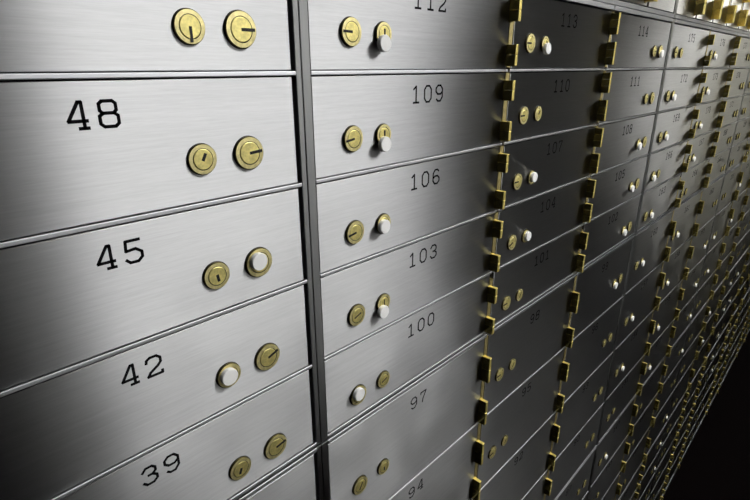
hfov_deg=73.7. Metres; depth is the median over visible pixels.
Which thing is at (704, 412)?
box
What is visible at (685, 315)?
box
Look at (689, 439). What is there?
box
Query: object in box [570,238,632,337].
box
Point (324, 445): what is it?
cabinet frame
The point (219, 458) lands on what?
box
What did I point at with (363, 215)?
box
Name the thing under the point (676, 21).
cabinet frame
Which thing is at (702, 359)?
box
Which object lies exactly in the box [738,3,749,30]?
box
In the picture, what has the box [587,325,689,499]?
cabinet frame
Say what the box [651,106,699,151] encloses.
box
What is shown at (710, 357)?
box
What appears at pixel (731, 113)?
box
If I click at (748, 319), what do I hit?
box
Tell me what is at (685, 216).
box
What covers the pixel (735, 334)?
box
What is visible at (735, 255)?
box
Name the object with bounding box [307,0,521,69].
box
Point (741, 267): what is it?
box
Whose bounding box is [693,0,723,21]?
box
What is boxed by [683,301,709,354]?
box
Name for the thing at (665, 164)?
box
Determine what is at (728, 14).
box
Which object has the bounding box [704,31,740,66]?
box
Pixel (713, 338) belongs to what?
box
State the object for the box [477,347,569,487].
box
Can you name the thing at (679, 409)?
box
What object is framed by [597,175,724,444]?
cabinet frame
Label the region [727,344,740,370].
box
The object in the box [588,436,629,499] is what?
box
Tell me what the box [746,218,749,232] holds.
box
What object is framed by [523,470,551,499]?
box
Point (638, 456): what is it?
box
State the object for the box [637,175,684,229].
box
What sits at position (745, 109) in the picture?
box
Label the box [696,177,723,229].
box
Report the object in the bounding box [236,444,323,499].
cabinet frame
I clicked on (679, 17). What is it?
cabinet frame
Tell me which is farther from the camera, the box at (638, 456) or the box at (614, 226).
the box at (638, 456)
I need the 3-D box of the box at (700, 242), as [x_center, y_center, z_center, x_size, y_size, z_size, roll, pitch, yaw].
[0.982,-0.011,1.512,0.012,0.127,0.261,18,27,41]
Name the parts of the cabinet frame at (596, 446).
post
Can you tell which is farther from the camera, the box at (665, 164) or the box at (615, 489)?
the box at (615, 489)
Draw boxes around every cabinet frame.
[0,0,320,499]
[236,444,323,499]
[297,0,673,441]
[320,235,634,499]
[556,446,596,499]
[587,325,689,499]
[592,0,676,17]
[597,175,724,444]
[619,423,666,499]
[635,19,749,233]
[649,343,716,499]
[668,262,737,419]
[673,0,749,34]
[690,158,749,323]
[692,291,748,438]
[718,248,749,338]
[725,71,749,173]
[726,289,749,373]
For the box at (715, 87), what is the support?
in the trim
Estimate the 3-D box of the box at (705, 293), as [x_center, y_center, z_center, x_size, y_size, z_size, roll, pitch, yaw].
[1.179,0.159,1.785,0.017,0.126,0.265,18,27,41]
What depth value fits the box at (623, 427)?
1.28 m
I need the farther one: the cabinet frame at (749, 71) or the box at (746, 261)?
the box at (746, 261)
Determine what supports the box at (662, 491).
in the trim
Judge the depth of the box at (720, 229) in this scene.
1.71 m
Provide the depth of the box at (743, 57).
1.32 m
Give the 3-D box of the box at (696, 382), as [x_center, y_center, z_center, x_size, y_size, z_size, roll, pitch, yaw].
[1.367,0.593,2.147,0.017,0.113,0.262,18,27,41]
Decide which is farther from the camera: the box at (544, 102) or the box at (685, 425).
the box at (685, 425)
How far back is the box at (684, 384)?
1.93 m
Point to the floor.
(716, 464)
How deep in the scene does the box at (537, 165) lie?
0.64 m
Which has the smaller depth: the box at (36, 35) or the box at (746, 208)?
the box at (36, 35)
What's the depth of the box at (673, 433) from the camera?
2.02 m
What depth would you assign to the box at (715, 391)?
2.90 m
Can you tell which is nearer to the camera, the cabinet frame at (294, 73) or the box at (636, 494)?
the cabinet frame at (294, 73)
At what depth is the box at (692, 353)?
1.89 m
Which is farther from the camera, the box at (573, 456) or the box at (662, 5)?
the box at (573, 456)
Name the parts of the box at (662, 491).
door panel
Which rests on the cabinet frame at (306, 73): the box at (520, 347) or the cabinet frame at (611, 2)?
the cabinet frame at (611, 2)
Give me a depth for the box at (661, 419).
1.74 m
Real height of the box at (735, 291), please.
0.127 m
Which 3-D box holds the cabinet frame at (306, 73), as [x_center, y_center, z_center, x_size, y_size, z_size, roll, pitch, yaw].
[0.124,-0.148,0.747,0.301,0.387,0.810,18,27,41]
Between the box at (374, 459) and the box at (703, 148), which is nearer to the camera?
the box at (374, 459)
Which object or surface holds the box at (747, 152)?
in the trim
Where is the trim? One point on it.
(746, 336)
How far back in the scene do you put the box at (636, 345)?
1.20 m
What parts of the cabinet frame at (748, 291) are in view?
rail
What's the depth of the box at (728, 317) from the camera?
2.49 m
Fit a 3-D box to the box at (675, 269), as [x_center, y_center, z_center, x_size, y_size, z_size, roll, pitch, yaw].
[0.800,0.056,1.331,0.017,0.127,0.262,18,27,41]
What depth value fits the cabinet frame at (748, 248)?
2.43 m
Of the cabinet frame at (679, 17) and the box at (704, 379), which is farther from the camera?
the box at (704, 379)
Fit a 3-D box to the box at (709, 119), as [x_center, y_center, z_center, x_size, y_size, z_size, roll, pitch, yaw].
[0.798,-0.315,1.197,0.017,0.071,0.262,18,27,41]
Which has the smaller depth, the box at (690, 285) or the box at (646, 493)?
the box at (690, 285)
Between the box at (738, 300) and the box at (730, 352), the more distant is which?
the box at (730, 352)
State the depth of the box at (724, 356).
2.82 m
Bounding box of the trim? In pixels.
[663,336,746,496]
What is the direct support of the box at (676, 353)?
in the trim
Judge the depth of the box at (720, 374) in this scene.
2.87 m
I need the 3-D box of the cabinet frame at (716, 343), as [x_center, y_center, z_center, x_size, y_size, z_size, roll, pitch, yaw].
[1.257,0.781,2.325,0.301,0.589,0.810,18,27,41]
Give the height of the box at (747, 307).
0.113 m
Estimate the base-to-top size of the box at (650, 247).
0.127 m
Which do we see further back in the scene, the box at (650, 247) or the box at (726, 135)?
the box at (726, 135)
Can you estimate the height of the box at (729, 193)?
0.127 m
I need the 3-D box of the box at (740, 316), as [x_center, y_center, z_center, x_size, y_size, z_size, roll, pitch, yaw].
[2.110,0.434,2.917,0.009,0.112,0.261,18,27,41]
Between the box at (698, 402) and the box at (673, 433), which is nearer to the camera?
the box at (673, 433)
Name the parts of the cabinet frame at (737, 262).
post, rail, rail, rail, rail, post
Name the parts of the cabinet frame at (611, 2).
post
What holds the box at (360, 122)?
in the wall
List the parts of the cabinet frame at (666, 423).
rail, post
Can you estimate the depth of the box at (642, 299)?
1.15 m
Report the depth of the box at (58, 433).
0.31 m
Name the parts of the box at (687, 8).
door panel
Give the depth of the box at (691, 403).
2.22 m
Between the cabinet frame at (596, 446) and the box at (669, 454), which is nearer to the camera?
the cabinet frame at (596, 446)
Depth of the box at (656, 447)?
1.79 m
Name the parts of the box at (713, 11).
door panel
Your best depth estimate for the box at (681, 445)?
2.30 m
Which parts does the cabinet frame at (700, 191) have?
post, rail, rail, rail, rail, rail, post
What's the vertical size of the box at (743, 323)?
0.113 m
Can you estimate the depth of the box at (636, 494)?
1.70 m
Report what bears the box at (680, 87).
in the trim
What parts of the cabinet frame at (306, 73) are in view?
post, rail, rail, rail, rail, rail, rail, post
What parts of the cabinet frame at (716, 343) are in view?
post, rail, rail, rail, rail, rail, rail, post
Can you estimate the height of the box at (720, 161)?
0.074 m
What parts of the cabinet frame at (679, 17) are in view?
rail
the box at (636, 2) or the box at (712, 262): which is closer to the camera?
the box at (636, 2)
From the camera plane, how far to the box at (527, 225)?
0.67 m
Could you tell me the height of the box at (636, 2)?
0.258 m
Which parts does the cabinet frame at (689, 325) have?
post, rail, rail, rail, rail, post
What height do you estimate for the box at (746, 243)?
0.126 m
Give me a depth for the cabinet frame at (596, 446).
1.17 m
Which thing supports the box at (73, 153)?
in the wall
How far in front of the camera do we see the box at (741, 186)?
1.84 m
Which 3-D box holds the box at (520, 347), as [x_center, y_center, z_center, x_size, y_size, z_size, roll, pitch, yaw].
[0.237,0.134,0.738,0.017,0.127,0.262,18,27,41]
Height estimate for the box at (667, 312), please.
0.127 m
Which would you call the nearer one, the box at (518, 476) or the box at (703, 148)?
the box at (518, 476)
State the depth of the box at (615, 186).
0.85 m
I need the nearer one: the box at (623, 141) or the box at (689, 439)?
the box at (623, 141)
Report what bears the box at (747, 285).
on the trim
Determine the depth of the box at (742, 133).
1.58 m
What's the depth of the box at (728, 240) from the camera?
1.95 m
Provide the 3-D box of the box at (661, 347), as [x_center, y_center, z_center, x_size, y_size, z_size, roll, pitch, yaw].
[0.801,0.294,1.417,0.017,0.126,0.262,18,27,41]
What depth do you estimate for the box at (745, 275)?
2.63 m
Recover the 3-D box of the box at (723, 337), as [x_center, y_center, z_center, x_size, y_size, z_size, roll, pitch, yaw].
[1.744,0.457,2.515,0.017,0.113,0.265,18,27,41]
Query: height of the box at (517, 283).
0.077 m
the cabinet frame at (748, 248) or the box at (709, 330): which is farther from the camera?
the cabinet frame at (748, 248)
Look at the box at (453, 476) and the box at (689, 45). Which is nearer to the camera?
the box at (453, 476)
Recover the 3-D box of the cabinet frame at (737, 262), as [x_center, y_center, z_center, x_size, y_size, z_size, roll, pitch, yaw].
[1.254,0.311,2.155,0.301,0.406,0.810,18,27,41]
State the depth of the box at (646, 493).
1.90 m
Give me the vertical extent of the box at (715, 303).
0.127 m
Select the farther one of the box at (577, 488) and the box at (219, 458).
the box at (577, 488)
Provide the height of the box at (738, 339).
0.113 m
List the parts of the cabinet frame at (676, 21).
post, rail, rail, rail, rail, rail, rail, post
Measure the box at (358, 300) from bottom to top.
0.071 m
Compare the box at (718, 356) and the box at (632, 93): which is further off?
the box at (718, 356)
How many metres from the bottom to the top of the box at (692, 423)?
0.112 m
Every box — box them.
[0,0,290,71]
[0,77,297,240]
[0,188,302,389]
[0,285,307,499]
[60,369,312,499]
[246,454,315,499]
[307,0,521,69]
[311,73,514,178]
[316,145,508,272]
[320,212,503,356]
[324,275,497,432]
[328,335,491,499]
[392,423,484,499]
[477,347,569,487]
[480,412,559,499]
[483,276,579,412]
[490,226,588,322]
[495,177,596,265]
[500,126,603,205]
[504,71,611,141]
[506,0,620,68]
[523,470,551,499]
[545,405,602,499]
[552,355,611,457]
[557,451,594,499]
[560,299,621,401]
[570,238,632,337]
[580,196,639,264]
[587,156,647,218]
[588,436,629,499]
[591,397,637,485]
[592,114,654,173]
[598,70,662,122]
[599,355,646,440]
[602,473,621,499]
[604,12,670,67]
[607,311,655,397]
[615,429,650,499]
[616,262,665,347]
[619,0,657,5]
[620,465,644,499]
[623,393,659,461]
[626,211,676,292]
[631,358,667,424]
[631,489,638,499]
[634,451,659,499]
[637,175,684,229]
[638,427,664,482]
[639,321,675,383]
[640,476,653,499]
[644,141,692,191]
[645,0,674,12]
[645,391,673,453]
[648,280,684,345]
[649,460,671,499]
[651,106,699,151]
[651,439,677,491]
[653,361,680,417]
[655,481,666,499]
[657,238,693,301]
[657,415,682,467]
[659,69,707,110]
[660,327,688,383]
[661,451,683,495]
[662,392,688,444]
[666,430,688,474]
[667,24,715,67]
[667,191,704,253]
[668,361,694,418]
[669,293,696,345]
[672,409,693,453]
[676,0,706,17]
[676,332,702,385]
[677,160,712,200]
[677,257,704,310]
[677,388,699,431]
[678,425,694,463]
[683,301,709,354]
[683,366,704,408]
[683,404,700,443]
[684,130,719,168]
[686,218,713,271]
[688,385,705,423]
[689,337,710,382]
[691,100,726,136]
[691,271,717,320]
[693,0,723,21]
[693,399,710,435]
[694,365,710,402]
[695,69,733,103]
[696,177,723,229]
[697,310,718,351]
[698,381,715,416]
[699,238,725,288]
[699,345,715,380]
[703,362,720,397]
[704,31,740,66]
[704,282,725,322]
[705,315,723,356]
[706,149,729,182]
[706,379,721,410]
[707,202,734,252]
[708,343,725,378]
[710,0,737,25]
[711,361,726,392]
[712,253,732,290]
[713,123,735,154]
[713,291,729,327]
[713,323,730,358]
[716,96,742,128]
[716,343,730,374]
[717,165,743,213]
[717,360,729,389]
[719,222,740,261]
[719,297,736,336]
[720,264,736,300]
[721,324,735,355]
[722,345,733,372]
[723,69,748,97]
[725,274,743,311]
[726,0,749,28]
[726,139,749,171]
[726,306,740,336]
[726,327,738,355]
[727,189,748,228]
[727,238,743,271]
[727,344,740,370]
[730,36,749,66]
[731,282,745,314]
[731,311,742,337]
[731,328,744,355]
[732,249,749,285]
[733,118,749,145]
[734,210,749,243]
[736,159,749,194]
[736,293,747,318]
[736,311,748,338]
[736,329,747,353]
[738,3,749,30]
[738,94,749,120]
[738,263,749,288]
[739,230,749,258]
[740,299,749,322]
[740,316,749,337]
[742,188,749,214]
[742,278,749,298]
[744,138,749,156]
[745,73,749,93]
[745,247,749,265]
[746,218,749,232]
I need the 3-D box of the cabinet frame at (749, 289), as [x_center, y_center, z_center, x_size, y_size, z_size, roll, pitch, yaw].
[2.381,0.377,3.422,0.301,0.589,0.810,18,27,41]
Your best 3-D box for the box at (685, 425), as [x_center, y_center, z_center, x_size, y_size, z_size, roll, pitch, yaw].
[1.368,0.812,2.226,0.017,0.113,0.262,18,27,41]
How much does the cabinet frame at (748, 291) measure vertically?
0.589 m
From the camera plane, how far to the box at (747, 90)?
1.47 m
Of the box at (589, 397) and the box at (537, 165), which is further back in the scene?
the box at (589, 397)
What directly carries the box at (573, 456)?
in the wall
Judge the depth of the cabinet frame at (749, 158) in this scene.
1.74 m
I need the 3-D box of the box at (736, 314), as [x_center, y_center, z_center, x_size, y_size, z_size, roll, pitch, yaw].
[1.929,0.391,2.695,0.017,0.113,0.262,18,27,41]
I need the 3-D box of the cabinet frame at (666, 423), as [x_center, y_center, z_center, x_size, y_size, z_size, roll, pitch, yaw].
[0.695,0.982,1.777,0.301,0.589,0.810,18,27,41]
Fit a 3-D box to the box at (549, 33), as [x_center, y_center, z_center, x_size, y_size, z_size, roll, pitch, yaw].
[0.235,-0.255,0.598,0.017,0.071,0.262,18,27,41]
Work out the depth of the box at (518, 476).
0.85 m
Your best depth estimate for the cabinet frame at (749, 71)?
1.53 m
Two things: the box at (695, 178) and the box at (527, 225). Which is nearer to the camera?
the box at (527, 225)
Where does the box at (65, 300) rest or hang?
in the wall
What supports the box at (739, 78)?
in the trim
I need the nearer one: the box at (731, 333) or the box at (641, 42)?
the box at (641, 42)
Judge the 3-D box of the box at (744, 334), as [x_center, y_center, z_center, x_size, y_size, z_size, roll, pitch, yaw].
[2.494,0.627,3.402,0.017,0.111,0.262,18,27,41]
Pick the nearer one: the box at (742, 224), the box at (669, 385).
the box at (669, 385)
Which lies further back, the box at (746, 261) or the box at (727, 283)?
the box at (746, 261)
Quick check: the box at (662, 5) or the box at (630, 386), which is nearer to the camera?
the box at (662, 5)
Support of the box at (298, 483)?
in the wall
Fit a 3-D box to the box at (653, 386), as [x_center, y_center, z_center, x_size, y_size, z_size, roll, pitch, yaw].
[0.802,0.419,1.463,0.017,0.127,0.262,18,27,41]
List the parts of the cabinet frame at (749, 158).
post, rail, rail, rail, rail, rail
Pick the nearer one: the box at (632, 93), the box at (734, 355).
the box at (632, 93)
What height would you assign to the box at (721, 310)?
0.124 m
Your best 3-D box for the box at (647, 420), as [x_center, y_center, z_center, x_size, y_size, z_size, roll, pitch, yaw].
[0.803,0.540,1.506,0.017,0.127,0.262,18,27,41]
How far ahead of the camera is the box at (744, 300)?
2.90 m
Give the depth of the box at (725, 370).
3.06 m
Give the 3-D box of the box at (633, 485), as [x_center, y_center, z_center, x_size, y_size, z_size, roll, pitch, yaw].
[0.804,0.794,1.599,0.017,0.113,0.262,18,27,41]
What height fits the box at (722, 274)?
0.126 m
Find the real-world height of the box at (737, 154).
0.077 m
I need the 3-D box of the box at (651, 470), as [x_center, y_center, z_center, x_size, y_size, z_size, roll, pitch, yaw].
[0.987,0.838,1.819,0.012,0.112,0.261,18,27,41]
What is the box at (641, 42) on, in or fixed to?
in the wall
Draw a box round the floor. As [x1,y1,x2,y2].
[663,330,749,499]
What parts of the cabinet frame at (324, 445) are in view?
post, rail, rail, rail, rail, post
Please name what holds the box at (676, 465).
in the trim
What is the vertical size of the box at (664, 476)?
0.113 m
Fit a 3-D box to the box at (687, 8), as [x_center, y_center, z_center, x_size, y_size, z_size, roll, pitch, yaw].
[0.564,-0.543,0.856,0.021,0.258,0.126,18,27,41]
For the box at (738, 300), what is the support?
in the trim
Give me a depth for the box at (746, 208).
2.04 m
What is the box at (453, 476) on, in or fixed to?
in the wall
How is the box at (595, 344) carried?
in the wall
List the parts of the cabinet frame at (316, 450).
post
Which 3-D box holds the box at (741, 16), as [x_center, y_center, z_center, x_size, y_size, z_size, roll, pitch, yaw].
[0.841,-0.642,1.126,0.021,0.258,0.123,18,27,41]
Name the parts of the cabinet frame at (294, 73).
rail, rail, rail, rail, rail, post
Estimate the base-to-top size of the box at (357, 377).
0.077 m
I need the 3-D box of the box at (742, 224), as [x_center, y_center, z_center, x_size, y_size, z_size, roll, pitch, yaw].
[1.543,-0.090,2.106,0.009,0.126,0.261,18,27,41]
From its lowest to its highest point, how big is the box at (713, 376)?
0.113 m
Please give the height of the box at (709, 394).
0.113 m

